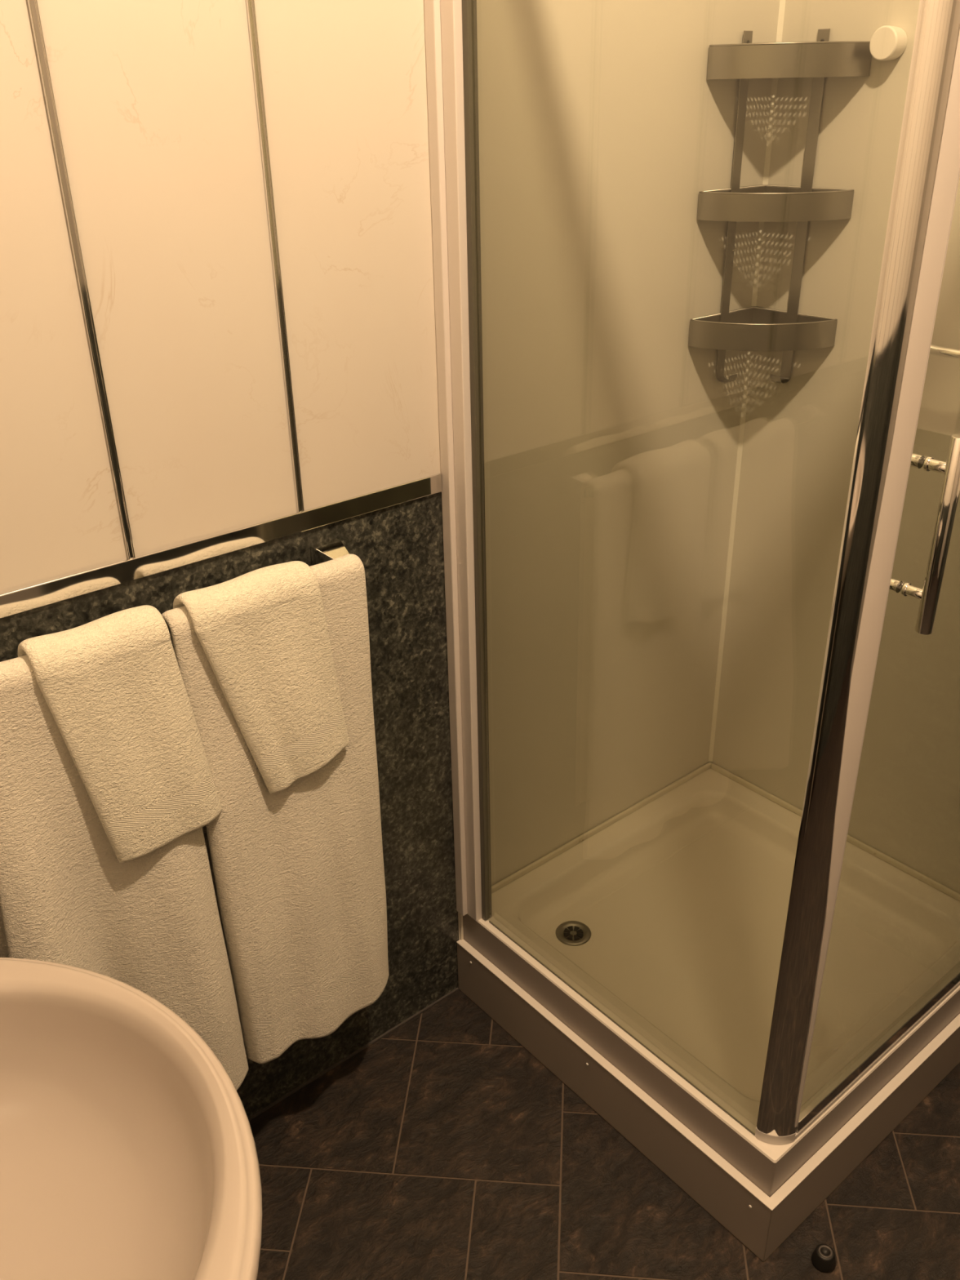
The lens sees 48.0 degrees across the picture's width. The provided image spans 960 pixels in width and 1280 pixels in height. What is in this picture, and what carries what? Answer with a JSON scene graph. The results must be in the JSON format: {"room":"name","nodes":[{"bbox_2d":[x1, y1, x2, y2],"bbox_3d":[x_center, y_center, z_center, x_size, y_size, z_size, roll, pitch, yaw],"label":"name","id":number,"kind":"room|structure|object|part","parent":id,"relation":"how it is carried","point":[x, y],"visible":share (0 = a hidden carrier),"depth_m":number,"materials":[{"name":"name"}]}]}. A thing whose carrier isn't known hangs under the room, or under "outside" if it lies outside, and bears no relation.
{"room":"bathroom","nodes":[
{"label":"bathroom","id":0,"kind":"room"},
{"bbox_2d":[0,957,262,1279],"bbox_3d":[-0.446,0.818,0.931,0.597,0.880,0.621,-22,34,-34],"label":"basin","id":1,"kind":"object","parent":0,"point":[128,1149],"visible":1,"depth_m":0.91,"materials":[{"name":"beige ceramic"}]},
{"bbox_2d":[0,0,779,1117],"bbox_3d":[-0.324,-0.529,1.341,2.270,2.900,0.100,-22,34,-34],"label":"wall","id":2,"kind":"structure","parent":0,"point":[611,440],"depth_m":1.54,"materials":[{"name":"beige paint"}]},
{"bbox_2d":[26,0,135,559],"bbox_3d":[-0.458,-0.921,0.947,0.009,1.838,0.004,-22,34,-34],"label":"trim","id":3,"kind":"structure","parent":2,"relation":"attached to","point":[33,6],"depth_m":1.20,"materials":[{"name":"silver metal"}]},
{"bbox_2d":[0,473,442,618],"bbox_3d":[-0.569,-0.040,1.279,1.326,0.029,0.005,-22,34,-34],"label":"trim","id":4,"kind":"structure","parent":2,"relation":"attached to","point":[47,593],"depth_m":1.43,"materials":[{"name":"silver metal"}]},
{"bbox_2d":[165,537,349,633],"bbox_3d":[-0.446,-0.012,1.357,0.681,0.045,0.072,-22,34,-34],"label":"towel rail","id":5,"kind":"object","parent":2,"relation":"attached to","point":[331,549],"visible":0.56,"depth_m":1.53,"materials":[{"name":"silver metal"}]},
{"bbox_2d":[17,604,222,862],"bbox_3d":[-0.447,0.120,1.368,0.195,0.319,0.092,-22,34,-34],"label":"hand towel","id":6,"kind":"object","parent":5,"relation":"hanging from","point":[113,686],"visible":0.97,"depth_m":1.33,"materials":[{"name":"white fabric"}]},
{"bbox_2d":[0,654,248,1090],"bbox_3d":[-0.493,0.370,1.420,0.319,0.783,0.106,-22,34,-34],"label":"bath towel","id":7,"kind":"object","parent":5,"relation":"hanging from","point":[150,923],"visible":0.48,"depth_m":1.39,"materials":[{"name":"white fabric"}]},
{"bbox_2d":[173,560,349,794],"bbox_3d":[-0.291,0.058,1.482,0.206,0.318,0.092,-22,34,-34],"label":"hand towel","id":8,"kind":"object","parent":5,"relation":"hanging from","point":[262,633],"visible":0.94,"depth_m":1.45,"materials":[{"name":"white fabric"}]},
{"bbox_2d":[161,554,388,1063],"bbox_3d":[-0.266,0.278,1.599,0.293,0.790,0.085,-22,34,-34],"label":"bath towel","id":9,"kind":"object","parent":5,"relation":"hanging from","point":[297,871],"visible":0.66,"depth_m":1.59,"materials":[{"name":"white fabric"}]},
{"bbox_2d":[245,0,304,512],"bbox_3d":[-0.267,-0.997,1.087,0.009,1.838,0.004,-22,34,-34],"label":"trim","id":10,"kind":"structure","parent":2,"relation":"attached to","point":[251,9],"depth_m":1.34,"materials":[{"name":"silver metal"}]},
{"bbox_2d":[248,987,458,1120],"bbox_3d":[-0.551,0.890,1.755,1.324,0.004,0.004,-22,34,-34],"label":"trim","id":11,"kind":"structure","parent":2,"relation":"attached to","point":[418,1013],"depth_m":1.98,"materials":[{"name":"grey rubber"}]},
{"bbox_2d":[708,0,785,761],"bbox_3d":[0.500,-0.919,1.838,0.006,2.689,0.006,-22,34,-34],"label":"trim","id":12,"kind":"structure","parent":2,"relation":"attached to","point":[782,2],"depth_m":2.08,"materials":[{"name":"white plastic"}]},
{"bbox_2d":[688,28,871,383],"bbox_3d":[0.492,-0.703,1.809,0.180,0.565,0.180,-22,34,-34],"label":"caddy","id":13,"kind":"object","parent":2,"relation":"attached to","point":[753,328],"visible":1,"depth_m":1.79,"materials":[{"name":"silver metal"}]},
{"bbox_2d":[688,307,837,346],"bbox_3d":[0.495,-0.538,1.894,0.179,0.043,0.179,-22,34,-34],"label":"shelf","id":14,"kind":"object","parent":13,"relation":"attached to","point":[745,326],"depth_m":1.87,"materials":[{"name":"silver metal"}]},
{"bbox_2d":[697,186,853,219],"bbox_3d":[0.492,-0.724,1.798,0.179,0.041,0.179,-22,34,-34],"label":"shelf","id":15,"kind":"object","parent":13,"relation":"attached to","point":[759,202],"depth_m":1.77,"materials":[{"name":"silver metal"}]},
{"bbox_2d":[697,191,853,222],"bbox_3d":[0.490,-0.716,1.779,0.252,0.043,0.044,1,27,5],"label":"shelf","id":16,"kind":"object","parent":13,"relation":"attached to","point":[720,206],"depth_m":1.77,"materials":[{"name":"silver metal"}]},
{"bbox_2d":[707,43,871,79],"bbox_3d":[0.486,-0.904,1.683,0.252,0.047,0.044,1,27,5],"label":"shelf","id":17,"kind":"object","parent":13,"relation":"attached to","point":[740,60],"depth_m":1.67,"materials":[{"name":"silver metal"}]},
{"bbox_2d":[248,989,959,1279],"bbox_3d":[0.471,1.196,1.190,2.270,0.060,2.500,-22,34,-34],"label":"floor","id":18,"kind":"structure","parent":0,"point":[443,1148],"depth_m":1.74,"materials":[{"name":"black tile"}]},
{"bbox_2d":[456,912,959,1261],"bbox_3d":[0.475,0.615,2.043,0.746,0.193,0.735,-22,34,-34],"label":"plinth","id":19,"kind":"object","parent":18,"relation":"on","point":[762,1222],"visible":0.97,"depth_m":1.76,"materials":[{"name":"beige plastic"}]},
{"bbox_3d":[0.197,0.758,1.855,0.014,0.120,0.733,-22,34,-34],"label":"plinth panel","id":20,"kind":"part","parent":19,"relation":"part of","materials":[{"name":"beige plastic"}]},
{"bbox_3d":[0.708,0.769,1.813,0.743,0.120,0.014,-22,34,-34],"label":"plinth panel","id":21,"kind":"part","parent":19,"relation":"part of","materials":[{"name":"beige plastic"}]},
{"bbox_2d":[462,762,959,1196],"bbox_3d":[0.477,0.603,2.050,0.729,0.211,0.719,-22,34,-34],"label":"shower tray","id":22,"kind":"object","parent":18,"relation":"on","point":[668,915],"visible":0.86,"depth_m":2.00,"materials":[{"name":"white ceramic"}]},
{"bbox_2d":[423,0,959,1144],"bbox_3d":[0.463,-0.319,1.559,0.742,1.902,0.751,-22,34,-34],"label":"shower frame","id":23,"kind":"object","parent":22,"relation":"on","point":[927,171],"visible":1,"depth_m":1.36,"materials":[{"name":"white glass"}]},
{"bbox_3d":[0.417,-0.119,1.151,0.055,1.883,0.021,-1,27,0],"label":"corner post","id":24,"kind":"part","parent":23,"relation":"part of","materials":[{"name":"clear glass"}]},
{"bbox_3d":[0.715,0.626,1.782,0.678,0.010,0.022,-22,34,-34],"label":"door sill","id":25,"kind":"part","parent":23,"relation":"part of","materials":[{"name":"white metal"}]},
{"bbox_3d":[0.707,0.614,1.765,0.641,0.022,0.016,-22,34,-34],"label":"door","id":26,"kind":"part","parent":23,"relation":"part of","materials":[{"name":"clear glass"}]},
{"bbox_3d":[0.481,-0.057,1.213,0.016,0.016,0.046,-22,34,-34],"label":"handle mount","id":27,"kind":"part","parent":23,"relation":"part of","materials":[{"name":"silver metal"}]},
{"bbox_3d":[0.479,-0.187,1.146,0.016,0.016,0.046,-22,34,-34],"label":"handle mount","id":28,"kind":"part","parent":23,"relation":"part of","materials":[{"name":"silver metal"}]},
{"bbox_3d":[0.497,-0.110,1.162,0.019,0.226,0.019,-22,34,-34],"label":"door handle","id":29,"kind":"part","parent":23,"relation":"part of","materials":[{"name":"silver metal"}]},
{"bbox_2d":[811,1244,835,1272],"bbox_3d":[0.518,0.927,1.620,0.036,0.025,0.036,-22,34,-34],"label":"door stop","id":30,"kind":"object","parent":18,"relation":"on","point":[823,1258],"visible":1,"depth_m":1.61,"materials":[{"name":"black rubber"}]},
{"bbox_2d":[818,1244,832,1257],"bbox_3d":[0.518,0.916,1.615,0.020,0.002,0.020,-25,35,-38],"label":"washer","id":31,"kind":"object","parent":30,"relation":"in","point":[824,1251],"depth_m":1.62,"materials":[{"name":"grey metal"}]},
{"bbox_2d":[710,0,959,893],"bbox_3d":[1.310,-0.434,1.093,0.100,2.900,2.400,-22,34,-34],"label":"wall","id":32,"kind":"structure","parent":0,"point":[800,434],"depth_m":1.98,"materials":[{"name":"beige paint"}]},
{"bbox_2d":[869,25,906,61],"bbox_3d":[0.625,-0.912,1.648,0.032,0.047,0.047,-22,34,-34],"label":"handle","id":33,"kind":"object","parent":32,"relation":"attached to","point":[887,42],"visible":1,"depth_m":1.64,"materials":[{"name":"white plastic"}]},
{"bbox_2d":[928,343,959,359],"bbox_3d":[0.747,-0.460,1.682,0.083,0.036,0.246,-22,34,-34],"label":"curved rail","id":34,"kind":"object","parent":32,"relation":"attached to","point":[936,350],"visible":0.27,"depth_m":1.66,"materials":[{"name":"silver metal"}]}
]}

